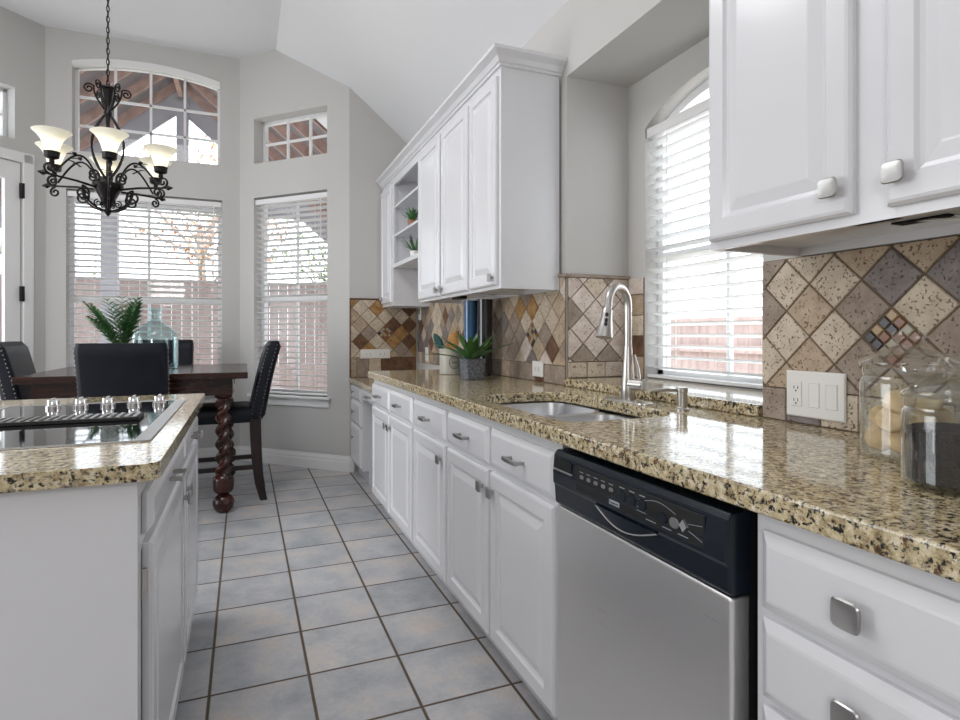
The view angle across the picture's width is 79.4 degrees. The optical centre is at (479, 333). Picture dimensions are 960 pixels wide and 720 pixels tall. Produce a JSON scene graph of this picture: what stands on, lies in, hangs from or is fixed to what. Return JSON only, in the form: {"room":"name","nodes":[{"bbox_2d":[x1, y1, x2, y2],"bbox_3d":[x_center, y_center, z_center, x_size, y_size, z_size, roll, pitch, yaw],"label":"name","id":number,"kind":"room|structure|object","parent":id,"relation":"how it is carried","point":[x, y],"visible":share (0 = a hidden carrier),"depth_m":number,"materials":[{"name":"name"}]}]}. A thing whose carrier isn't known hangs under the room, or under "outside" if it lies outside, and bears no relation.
{"room":"kitchen","nodes":[
{"label":"kitchen","id":0,"kind":"room"},
{"bbox_2d":[0,6,44,372],"bbox_3d":[-3.897,-0.740,4.246,0.160,3.800,1.209,0,0,23],"label":"wall","id":1,"kind":"structure","parent":0,"point":[22,39],"depth_m":4.67,"materials":[{"name":"grey paint"}]},
{"bbox_2d":[0,87,6,136],"bbox_3d":[-3.954,-1.745,4.247,0.045,0.410,0.808,0,0,23],"label":"window","id":2,"kind":"structure","parent":1,"relation":"in","point":[3,92],"depth_m":4.60,"materials":[{"name":"white"}]},
{"bbox_2d":[0,147,33,362],"bbox_3d":[-3.829,-0.143,4.227,0.072,2.606,1.006,0,0,23],"label":"door","id":3,"kind":"structure","parent":1,"relation":"in","point":[12,190],"depth_m":4.58,"materials":[{"name":"white paint"}]},
{"bbox_2d":[0,229,99,275],"bbox_3d":[-8.539,-0.526,10.005,3.468,4.080,3.502,0,0,-22],"label":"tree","id":4,"kind":"object","parent":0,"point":[0,229],"visible":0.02,"depth_m":10.08,"materials":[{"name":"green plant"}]},
{"bbox_2d":[45,26,239,447],"bbox_3d":[-2.930,-0.740,5.128,1.520,3.800,0.160,0,0,-22],"label":"wall","id":5,"kind":"structure","parent":0,"point":[188,180],"depth_m":5.03,"materials":[{"name":"grey paint"}]},
{"bbox_2d":[69,190,221,402],"bbox_3d":[-2.923,-0.292,5.093,1.280,1.855,0.180,0,0,-22],"label":"window","id":6,"kind":"structure","parent":5,"relation":"in","point":[208,399],"depth_m":5.10,"materials":[{"name":"white wood"}]},
{"bbox_2d":[67,190,221,363],"bbox_3d":[-2.919,-0.334,5.082,1.182,1.738,0.067,0,0,-22],"label":"window blind","id":7,"kind":"object","parent":6,"relation":"attached to","point":[142,199],"visible":0.75,"depth_m":5.09,"materials":[{"name":"white paint"}]},
{"bbox_2d":[72,59,219,164],"bbox_3d":[-2.918,-1.954,5.113,1.131,0.827,0.147,0,0,-22],"label":"window","id":8,"kind":"structure","parent":5,"relation":"in","point":[115,65],"depth_m":5.11,"materials":[{"name":"white wood"}]},
{"bbox_2d":[0,274,326,399],"bbox_3d":[-5.081,0.340,8.635,15.116,2.340,0.090,0,0,-22],"label":"wooden fence","id":9,"kind":"object","parent":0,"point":[290,349],"visible":0.15,"depth_m":8.99,"materials":[{"name":"brown wood"}]},
{"bbox_2d":[0,0,567,143],"bbox_3d":[-1.771,-2.112,0.952,5.440,1.097,9.100,0,0,-22],"label":"ceiling","id":10,"kind":"structure","parent":0,"point":[403,59],"depth_m":4.40,"materials":[{"name":"white paint"}]},
{"bbox_2d":[30,0,177,215],"bbox_3d":[-2.302,-1.632,3.575,0.823,1.814,0.739,0,0,-4],"label":"chandelier","id":11,"kind":"object","parent":10,"relation":"hanging from","point":[52,138],"visible":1,"depth_m":3.54,"materials":[{"name":"black metal"}]},
{"bbox_2d":[240,50,348,455],"bbox_3d":[-1.626,-0.740,5.173,1.209,3.800,0.160,0,0,23],"label":"wall","id":12,"kind":"structure","parent":0,"point":[274,86],"depth_m":5.08,"materials":[{"name":"grey paint"}]},
{"bbox_2d":[198,446,354,471],"bbox_3d":[-2.359,1.095,5.041,2.577,0.130,0.562,0,0,-4],"label":"baseboard","id":13,"kind":"structure","parent":12,"relation":"attached to","point":[271,456],"depth_m":5.05,"materials":[{"name":"white paint"}]},
{"bbox_2d":[247,202,330,407],"bbox_3d":[-1.668,-0.302,5.153,0.903,1.875,0.180,0,0,23],"label":"window","id":14,"kind":"structure","parent":12,"relation":"in","point":[273,399],"depth_m":5.21,"materials":[{"name":"white wood"}]},
{"bbox_2d":[255,192,326,395],"bbox_3d":[-1.673,-0.344,5.142,0.805,1.758,0.067,0,0,23],"label":"window blind","id":15,"kind":"object","parent":14,"relation":"attached to","point":[323,195],"visible":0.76,"depth_m":5.14,"materials":[{"name":"white paint"}]},
{"bbox_2d":[263,111,326,162],"bbox_3d":[-1.634,-1.755,5.234,0.813,0.410,0.045,0,0,23],"label":"window","id":16,"kind":"structure","parent":12,"relation":"in","point":[266,144],"depth_m":5.27,"materials":[{"name":"white wood"}]},
{"bbox_2d":[268,219,326,282],"bbox_3d":[-3.054,-0.626,12.198,3.218,4.280,2.840,0,0,36],"label":"tree","id":17,"kind":"object","parent":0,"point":[301,235],"visible":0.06,"depth_m":12.02,"materials":[{"name":"green plant"}]},
{"bbox_2d":[175,460,552,719],"bbox_3d":[-1.558,1.210,1.038,5.900,0.100,9.100,0,0,-22],"label":"floor","id":18,"kind":"structure","parent":0,"point":[313,603],"depth_m":2.34,"materials":[{"name":"tile"}]},
{"bbox_2d":[0,341,35,399],"bbox_3d":[-2.808,0.605,3.822,0.611,1.110,0.450,0,0,-22],"label":"dining chair","id":19,"kind":"object","parent":18,"relation":"on","point":[16,360],"visible":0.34,"depth_m":3.61,"materials":[{"name":"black leather"}]},
{"bbox_2d":[0,416,202,719],"bbox_3d":[-1.330,0.720,1.569,1.003,0.880,1.326,0,0,-22],"label":"kitchen island","id":20,"kind":"object","parent":18,"relation":"on","point":[99,583],"visible":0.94,"depth_m":1.10,"materials":[{"name":"white paint"}]},
{"bbox_2d":[0,393,204,492],"bbox_3d":[-1.354,0.263,1.557,1.030,0.033,1.403,0,0,-22],"label":"island countertop","id":21,"kind":"structure","parent":20,"relation":"on","point":[21,470],"depth_m":1.13,"materials":[{"name":"stone"}]},
{"bbox_2d":[0,394,185,449],"bbox_3d":[-1.173,0.227,1.633,0.542,0.037,0.890,0,0,-22],"label":"cooktop","id":22,"kind":"object","parent":21,"relation":"in","point":[51,424],"visible":1,"depth_m":1.55,"materials":[{"name":"black glass"}]},
{"bbox_2d":[0,412,143,426],"bbox_3d":[-1.180,0.237,1.587,0.435,0.010,0.100,0,0,-22],"label":"vent grille","id":23,"kind":"object","parent":22,"relation":"attached to","point":[131,416],"depth_m":1.58,"materials":[{"name":"grey metal"}]},
{"bbox_2d":[73,343,169,397],"bbox_3d":[-2.066,0.605,3.422,0.450,1.110,0.611,0,0,-22],"label":"dining chair","id":24,"kind":"object","parent":18,"relation":"on","point":[102,369],"visible":0.4,"depth_m":3.17,"materials":[{"name":"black leather"}]},
{"bbox_2d":[11,363,247,512],"bbox_3d":[-2.292,0.702,4.038,1.237,0.914,1.190,0,0,-22],"label":"dining table","id":25,"kind":"object","parent":18,"relation":"on","point":[217,380],"visible":0.44,"depth_m":3.71,"materials":[{"name":"brown wood"}]},
{"bbox_2d":[82,296,145,342],"bbox_3d":[-2.379,-0.003,3.764,0.353,0.494,0.313,0,0,-22],"label":"potted palm","id":26,"kind":"object","parent":25,"relation":"on","point":[129,319],"visible":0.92,"depth_m":3.75,"materials":[{"name":"green plant"}]},
{"bbox_2d":[135,340,193,364],"bbox_3d":[-2.585,0.605,4.681,0.450,1.110,0.611,0,0,-22],"label":"dining chair","id":27,"kind":"object","parent":18,"relation":"on","point":[181,352],"visible":0.12,"depth_m":4.90,"materials":[{"name":"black leather"}]},
{"bbox_2d":[194,340,280,499],"bbox_3d":[-1.764,0.605,4.151,0.611,1.110,0.450,0,0,-22],"label":"dining chair","id":28,"kind":"object","parent":18,"relation":"on","point":[252,412],"visible":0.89,"depth_m":4.01,"materials":[{"name":"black leather"}]},
{"bbox_2d":[350,384,373,483],"bbox_3d":[-0.625,0.781,4.443,0.620,0.757,1.100,0,0,-22],"label":"base cabinet","id":29,"kind":"object","parent":18,"relation":"on","point":[362,403],"visible":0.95,"depth_m":4.47,"materials":[{"name":"white paint"}]},
{"bbox_2d":[348,377,373,391],"bbox_3d":[-0.622,0.384,4.472,0.608,0.036,1.082,0,0,-22],"label":"countertop","id":30,"kind":"structure","parent":29,"relation":"on","point":[366,383],"depth_m":4.46,"materials":[{"name":"stone"}]},
{"bbox_2d":[372,379,427,562],"bbox_3d":[-0.250,0.723,3.463,0.675,0.874,0.998,0,0,-22],"label":"base cabinet","id":31,"kind":"object","parent":18,"relation":"on","point":[393,425],"visible":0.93,"depth_m":3.22,"materials":[{"name":"white paint"}]},
{"bbox_2d":[368,369,959,582],"bbox_3d":[0.348,0.266,2.021,0.662,0.040,4.180,0,0,-22],"label":"countertop","id":32,"kind":"structure","parent":31,"relation":"on","point":[815,479],"depth_m":1.15,"materials":[{"name":"stone"}]},
{"bbox_2d":[439,348,461,374],"bbox_3d":[-0.179,0.168,3.556,0.144,0.156,0.144,0,0,-22],"label":"utensil crock","id":33,"kind":"object","parent":32,"relation":"on","point":[449,365],"visible":0.86,"depth_m":3.49,"materials":[{"name":"beige ceramic"}]},
{"bbox_2d":[433,333,443,348],"bbox_3d":[-0.218,0.114,3.537,0.139,0.237,0.013,0,0,8],"label":"spatula","id":34,"kind":"object","parent":33,"relation":"in","point":[438,341],"visible":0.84,"depth_m":3.54,"materials":[{"name":"teal plastic"}]},
{"bbox_2d":[446,333,458,348],"bbox_3d":[-0.169,0.113,3.563,0.076,0.235,0.016,0,0,5],"label":"wooden spoon","id":35,"kind":"object","parent":33,"relation":"in","point":[452,338],"visible":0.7,"depth_m":3.56,"materials":[{"name":"brown wood"}]},
{"bbox_2d":[422,333,513,379],"bbox_3d":[-0.061,0.120,3.171,0.439,0.250,0.497,0,0,30],"label":"agave","id":36,"kind":"object","parent":32,"relation":"on","point":[472,367],"visible":1,"depth_m":3.09,"materials":[{"name":"green plant"}]},
{"bbox_2d":[463,300,477,357],"bbox_3d":[-0.057,0.023,3.460,0.089,0.445,0.089,0,0,-22],"label":"vase","id":37,"kind":"object","parent":32,"relation":"on","point":[470,307],"visible":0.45,"depth_m":3.42,"materials":[{"name":"glass"}]},
{"bbox_2d":[460,358,484,379],"bbox_3d":[-0.041,0.190,3.131,0.112,0.112,0.112,0,0,-22],"label":"pot","id":38,"kind":"object","parent":32,"relation":"on","point":[470,368],"depth_m":3.09,"materials":[{"name":"grey stone"}]},
{"bbox_2d":[477,299,492,375],"bbox_3d":[0.030,0.021,3.414,0.094,0.449,0.094,0,0,-22],"label":"vase","id":39,"kind":"object","parent":32,"relation":"on","point":[485,306],"visible":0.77,"depth_m":3.38,"materials":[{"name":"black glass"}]},
{"bbox_2d":[500,402,632,421],"bbox_3d":[0.289,0.380,2.043,0.428,0.184,0.784,0,0,-22],"label":"sink","id":40,"kind":"object","parent":32,"relation":"in","point":[561,411],"visible":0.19,"depth_m":2.36,"materials":[{"name":"silver metal"}]},
{"bbox_2d":[595,283,653,404],"bbox_3d":[0.478,0.032,2.087,0.214,0.428,0.250,0,0,-22],"label":"kitchen faucet","id":41,"kind":"object","parent":32,"relation":"on","point":[630,384],"visible":1,"depth_m":2.09,"materials":[{"name":"silver metal"}]},
{"bbox_2d":[648,387,688,410],"bbox_3d":[0.610,0.209,1.861,0.134,0.074,0.044,0,0,-12],"label":"soap dispenser","id":42,"kind":"object","parent":32,"relation":"on","point":[682,392],"visible":1,"depth_m":1.86,"materials":[{"name":"silver metal"}]},
{"bbox_2d":[858,331,959,462],"bbox_3d":[0.854,0.119,1.150,0.171,0.252,0.171,0,0,-22],"label":"glass jar","id":43,"kind":"object","parent":32,"relation":"on","point":[889,455],"visible":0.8,"depth_m":1.16,"materials":[{"name":"clear glass"}]},
{"bbox_2d":[868,404,885,424],"bbox_3d":[0.827,0.170,1.181,0.054,0.054,0.025,0,0,26],"label":"cookie","id":44,"kind":"object","parent":43,"relation":"in","point":[874,410],"visible":0.22,"depth_m":1.19,"materials":[{"name":"beige food"}]},
{"bbox_2d":[864,424,890,450],"bbox_3d":[0.799,0.205,1.155,0.021,0.055,0.054,0,0,-44],"label":"cookie","id":45,"kind":"object","parent":43,"relation":"in","point":[875,437],"visible":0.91,"depth_m":1.15,"materials":[{"name":"beige food"}]},
{"bbox_2d":[875,408,906,432],"bbox_3d":[0.806,0.167,1.133,0.036,0.050,0.054,0,0,-39],"label":"cookie","id":46,"kind":"object","parent":43,"relation":"in","point":[886,420],"visible":0.91,"depth_m":1.13,"materials":[{"name":"beige food"}]},
{"bbox_2d":[888,429,902,454],"bbox_3d":[0.820,0.207,1.116,0.026,0.054,0.054,0,0,-40],"label":"cookie","id":47,"kind":"object","parent":43,"relation":"in","point":[894,438],"visible":0.35,"depth_m":1.12,"materials":[{"name":"beige food"}]},
{"bbox_2d":[883,390,915,414],"bbox_3d":[0.823,0.133,1.132,0.054,0.046,0.040,0,0,27],"label":"cookie","id":48,"kind":"object","parent":43,"relation":"in","point":[893,401],"visible":0.87,"depth_m":1.13,"materials":[{"name":"beige food"}]},
{"bbox_2d":[906,410,937,424],"bbox_3d":[0.841,0.169,1.104,0.054,0.052,0.032,0,0,40],"label":"cookie","id":49,"kind":"object","parent":43,"relation":"in","point":[915,416],"visible":0.46,"depth_m":1.10,"materials":[{"name":"beige food"}]},
{"bbox_2d":[915,392,942,413],"bbox_3d":[0.859,0.133,1.115,0.046,0.041,0.054,0,0,-44],"label":"cookie","id":50,"kind":"object","parent":43,"relation":"in","point":[924,406],"visible":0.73,"depth_m":1.10,"materials":[{"name":"beige food"}]},
{"bbox_2d":[934,407,955,422],"bbox_3d":[0.884,0.167,1.115,0.054,0.053,0.029,0,0,22],"label":"cookie","id":51,"kind":"object","parent":43,"relation":"in","point":[944,415],"visible":0.29,"depth_m":1.11,"materials":[{"name":"beige food"}]},
{"bbox_2d":[899,357,959,497],"bbox_3d":[0.755,0.141,0.916,0.148,0.208,0.148,0,0,-22],"label":"glass jar","id":52,"kind":"object","parent":32,"relation":"on","point":[931,396],"visible":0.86,"depth_m":0.94,"materials":[{"name":"clear glass"}]},
{"bbox_2d":[905,422,959,491],"bbox_3d":[0.755,0.193,0.916,0.131,0.088,0.131,0,0,-22],"label":"ground coffee","id":53,"kind":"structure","parent":52,"relation":"in","point":[932,449],"depth_m":0.89,"materials":[{"name":"black food"}]},
{"bbox_2d":[413,394,463,607],"bbox_3d":[0.037,0.723,2.760,0.675,0.874,0.517,0,0,-22],"label":"base cabinet","id":54,"kind":"object","parent":18,"relation":"on","point":[430,434],"visible":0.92,"depth_m":2.60,"materials":[{"name":"white paint"}]},
{"bbox_2d":[447,401,639,719],"bbox_3d":[0.310,0.723,2.092,0.675,0.874,0.923,0,0,-22],"label":"base cabinet","id":55,"kind":"object","parent":18,"relation":"on","point":[502,506],"visible":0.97,"depth_m":1.84,"materials":[{"name":"white paint"}]},
{"bbox_2d":[553,448,757,719],"bbox_3d":[0.591,0.729,1.366,0.633,0.862,0.594,0,0,-22],"label":"dishwasher","id":56,"kind":"object","parent":18,"relation":"on","point":[658,578],"visible":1,"depth_m":1.17,"materials":[{"name":"silver metal"}]},
{"bbox_2d":[748,511,757,719],"bbox_3d":[0.620,0.679,1.379,0.570,0.762,0.580,0,0,-22],"label":"tub","id":57,"kind":"object","parent":56,"relation":"in","point":[752,516],"depth_m":1.01,"materials":[{"name":"black"}]},
{"bbox_2d":[758,513,959,719],"bbox_3d":[0.925,0.723,0.604,0.662,0.874,1.019,0,0,-22],"label":"base cabinet","id":58,"kind":"object","parent":18,"relation":"on","point":[846,632],"visible":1,"depth_m":0.80,"materials":[{"name":"white paint"}]},
{"bbox_2d":[349,87,417,470],"bbox_3d":[-0.781,-0.740,5.076,0.750,3.800,0.150,0,0,-22],"label":"wall","id":59,"kind":"structure","parent":0,"point":[373,144],"depth_m":4.92,"materials":[{"name":"grey paint"}]},
{"bbox_2d":[351,300,415,376],"bbox_3d":[-0.827,0.037,4.971,0.575,0.655,0.009,0,0,-22],"label":"tile backsplash","id":60,"kind":"structure","parent":59,"relation":"attached to","point":[373,326],"depth_m":4.96,"materials":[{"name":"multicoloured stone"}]},
{"bbox_2d":[349,298,378,376],"bbox_3d":[-0.828,0.029,4.967,0.584,0.671,0.016,0,0,-22],"label":"liner","id":61,"kind":"object","parent":60,"relation":"attached to","point":[349,298],"visible":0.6,"depth_m":4.86,"materials":[{"name":"tile"}]},
{"bbox_2d":[360,349,389,358],"bbox_3d":[-0.892,0.170,4.933,0.255,0.078,0.009,0,0,-22],"label":"wall plate","id":62,"kind":"object","parent":60,"relation":"attached to","point":[364,353],"visible":1,"depth_m":4.93,"materials":[{"name":"white plastic"}]},
{"bbox_2d":[364,352,372,355],"bbox_3d":[-0.947,0.170,4.908,0.068,0.033,0.004,0,0,-22],"label":"receptacle","id":63,"kind":"object","parent":62,"relation":"attached to","point":[365,353],"depth_m":4.91,"materials":[{"name":"white plastic"}]},
{"bbox_2d":[418,0,959,433],"bbox_3d":[1.114,-0.240,1.492,0.350,2.800,7.920,0,0,-22],"label":"wall","id":64,"kind":"structure","parent":0,"point":[609,46],"depth_m":2.77,"materials":[{"name":"grey paint"}]},
{"bbox_2d":[379,179,429,307],"bbox_3d":[-0.642,-0.733,4.837,0.350,1.015,0.382,0,0,-22],"label":"upper cabinet","id":65,"kind":"object","parent":64,"relation":"attached to","point":[399,287],"visible":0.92,"depth_m":4.67,"materials":[{"name":"white paint"}]},
{"bbox_2d":[393,151,419,268],"bbox_3d":[-0.408,-0.882,4.319,0.308,0.715,0.751,0,0,-22],"label":"wall shelf unit","id":66,"kind":"object","parent":64,"relation":"attached to","point":[405,183],"visible":0.35,"depth_m":4.59,"materials":[{"name":"white paint"}]},
{"bbox_2d":[401,234,417,255],"bbox_3d":[-0.498,-0.654,4.322,0.180,0.197,0.195,0,0,-41],"label":"potted plant","id":67,"kind":"object","parent":66,"relation":"on","point":[414,249],"visible":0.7,"depth_m":4.29,"materials":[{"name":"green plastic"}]},
{"bbox_2d":[403,206,417,224],"bbox_3d":[-0.499,-0.877,4.317,0.154,0.177,0.209,0,0,-22],"label":"potted plant","id":68,"kind":"object","parent":66,"relation":"on","point":[412,215],"visible":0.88,"depth_m":4.30,"materials":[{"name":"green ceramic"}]},
{"bbox_2d":[418,98,519,303],"bbox_3d":[-0.104,-0.726,3.519,0.350,1.028,0.955,0,0,-22],"label":"upper cabinet","id":69,"kind":"object","parent":64,"relation":"attached to","point":[443,162],"visible":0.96,"depth_m":3.39,"materials":[{"name":"white paint"}]},
{"bbox_2d":[452,296,466,299],"bbox_3d":[-0.127,-0.224,3.566,0.060,0.020,0.120,0,0,-22],"label":"light","id":70,"kind":"object","parent":69,"relation":"attached to","point":[458,297],"visible":0.86,"depth_m":3.52,"materials":[{"name":"black"}]},
{"bbox_2d":[376,43,566,189],"bbox_3d":[-0.239,-1.275,3.841,0.376,0.070,2.534,0,0,-22],"label":"crown molding","id":71,"kind":"structure","parent":69,"relation":"attached to","point":[498,54],"depth_m":2.89,"materials":[{"name":"white paint"}]},
{"bbox_2d":[418,277,565,385],"bbox_3d":[-0.069,-0.017,3.914,0.009,0.526,2.520,0,0,-22],"label":"tile backsplash","id":72,"kind":"structure","parent":64,"relation":"attached to","point":[535,323],"depth_m":3.21,"materials":[{"name":"beige tile"}]},
{"bbox_2d":[418,308,420,319],"bbox_3d":[-0.524,-0.195,5.003,0.009,0.150,0.075,0,0,-22],"label":"wall control","id":73,"kind":"object","parent":72,"relation":"attached to","point":[419,309],"visible":0.79,"depth_m":5.00,"materials":[{"name":"white plastic"}]},
{"bbox_2d":[425,347,427,360],"bbox_3d":[-0.445,0.168,4.808,0.009,0.115,0.075,0,0,-22],"label":"wall plate","id":74,"kind":"object","parent":72,"relation":"attached to","point":[426,348],"visible":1,"depth_m":4.79,"materials":[{"name":"white plastic"}]},
{"bbox_2d":[532,361,543,376],"bbox_3d":[0.297,0.181,2.990,0.009,0.080,0.115,0,0,-22],"label":"wall plate","id":75,"kind":"object","parent":72,"relation":"attached to","point":[537,366],"visible":1,"depth_m":2.98,"materials":[{"name":"white plastic"}]},
{"bbox_2d":[534,366,539,372],"bbox_3d":[0.295,0.181,2.989,0.004,0.033,0.068,0,0,-22],"label":"receptacle","id":76,"kind":"object","parent":75,"relation":"attached to","point":[536,368],"depth_m":2.99,"materials":[{"name":"white plastic"}]},
{"bbox_2d":[469,66,558,294],"bbox_3d":[0.149,-0.726,2.899,0.350,1.028,0.380,0,0,-22],"label":"upper cabinet","id":77,"kind":"object","parent":64,"relation":"attached to","point":[514,114],"visible":1,"depth_m":2.74,"materials":[{"name":"white paint"}]},
{"bbox_2d":[567,277,627,377],"bbox_3d":[0.577,-0.030,2.807,0.346,0.479,0.009,0,0,-22],"label":"tile backsplash","id":78,"kind":"structure","parent":64,"relation":"attached to","point":[588,355],"depth_m":2.79,"materials":[{"name":"beige tile"}]},
{"bbox_2d":[558,273,630,279],"bbox_3d":[0.550,-0.282,2.842,0.373,0.026,0.118,0,0,-22],"label":"liner","id":79,"kind":"object","parent":78,"relation":"attached to","point":[566,274],"visible":0.84,"depth_m":2.78,"materials":[{"name":"beige tile"}]},
{"bbox_2d":[629,277,643,377],"bbox_3d":[0.759,-0.030,2.811,0.009,0.479,0.116,0,0,-22],"label":"tile backsplash","id":80,"kind":"structure","parent":64,"relation":"attached to","point":[636,286],"depth_m":2.79,"materials":[{"name":"beige tile"}]},
{"bbox_2d":[564,377,762,416],"bbox_3d":[0.777,0.228,2.289,0.365,0.036,1.114,0,0,-22],"label":"window ledge","id":81,"kind":"object","parent":64,"relation":"attached to","point":[726,399],"visible":0.55,"depth_m":2.09,"materials":[{"name":"stone"}]},
{"bbox_2d":[628,36,762,390],"bbox_3d":[1.009,-0.540,2.384,0.130,1.600,1.120,0,0,-22],"label":"wall niche","id":82,"kind":"object","parent":64,"relation":"in","point":[651,100],"visible":0.24,"depth_m":2.76,"materials":[{"name":"grey paint"}]},
{"bbox_2d":[657,79,762,383],"bbox_3d":[1.036,-0.446,2.399,0.049,1.309,0.850,0,0,-22],"label":"window","id":83,"kind":"structure","parent":82,"relation":"attached to","point":[701,92],"depth_m":2.63,"materials":[{"name":"white wood"}]},
{"bbox_2d":[647,98,762,388],"bbox_3d":[0.973,-0.386,2.374,0.066,1.181,0.842,0,0,-22],"label":"window blind","id":84,"kind":"object","parent":83,"relation":"attached to","point":[696,116],"visible":0.53,"depth_m":2.52,"materials":[{"name":"white paint"}]},
{"bbox_2d":[709,0,959,256],"bbox_3d":[1.030,-0.726,0.740,0.350,1.028,1.692,0,0,-22],"label":"upper cabinet","id":85,"kind":"object","parent":64,"relation":"attached to","point":[834,125],"visible":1,"depth_m":1.18,"materials":[{"name":"white paint"}]},
{"bbox_2d":[762,235,959,433],"bbox_3d":[1.242,0.017,0.702,0.009,0.458,2.162,0,0,-22],"label":"tile backsplash","id":86,"kind":"structure","parent":64,"relation":"attached to","point":[826,312],"depth_m":1.42,"materials":[{"name":"beige tile"}]},
{"bbox_2d":[787,370,846,422],"bbox_3d":[0.890,0.163,1.538,0.009,0.125,0.172,0,0,-22],"label":"wall plate","id":87,"kind":"object","parent":86,"relation":"attached to","point":[815,395],"visible":1,"depth_m":1.53,"materials":[{"name":"white plastic"}]},
{"bbox_2d":[791,381,801,406],"bbox_3d":[0.868,0.163,1.585,0.004,0.068,0.033,0,0,-22],"label":"receptacle","id":88,"kind":"object","parent":87,"relation":"attached to","point":[796,386],"depth_m":1.58,"materials":[{"name":"white plastic"}]},
{"bbox_2d":[808,382,819,407],"bbox_3d":[0.887,0.163,1.537,0.003,0.066,0.033,0,0,-22],"label":"rocker switch","id":89,"kind":"object","parent":87,"relation":"attached to","point":[813,387],"depth_m":1.54,"materials":[{"name":"white plastic"}]},
{"bbox_2d":[825,384,837,410],"bbox_3d":[0.906,0.163,1.491,0.003,0.066,0.033,0,0,-22],"label":"rocker switch","id":90,"kind":"object","parent":87,"relation":"attached to","point":[831,390],"depth_m":1.49,"materials":[{"name":"white plastic"}]},
{"bbox_2d":[671,316,762,376],"bbox_3d":[2.991,0.665,5.334,0.090,1.690,11.616,0,0,-22],"label":"wooden fence","id":91,"kind":"object","parent":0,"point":[751,368],"visible":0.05,"depth_m":6.33,"materials":[{"name":"brown wood"}]},
{"label":"outside","id":92,"kind":"structure","parent":0,"visible":0},
{"bbox_3d":[-7.557,1.585,18.517,28.000,0.150,20.000,0,0,-22],"label":"trim","id":93,"kind":"structure","parent":92,"visible":0},
{"bbox_2d":[87,135,306,287],"bbox_3d":[-6.285,-1.980,13.114,4.865,6.985,5.044,0,0,34],"label":"tree","id":94,"kind":"object","parent":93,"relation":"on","point":[210,156],"visible":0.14,"depth_m":12.86,"materials":[{"name":"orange plant"}]},
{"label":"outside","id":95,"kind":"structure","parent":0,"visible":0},
{"bbox_3d":[-0.754,1.585,1.847,28.000,0.150,15.990,0,0,-22],"label":"trim","id":96,"kind":"structure","parent":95,"visible":0},
{"bbox_2d":[0,70,326,342],"bbox_3d":[-3.222,-1.131,6.580,6.180,5.282,4.420,0,0,-22],"label":"patio cover","id":97,"kind":"object","parent":96,"relation":"on","point":[166,91],"visible":0.16,"depth_m":8.03,"materials":[{"name":"brown wood"}]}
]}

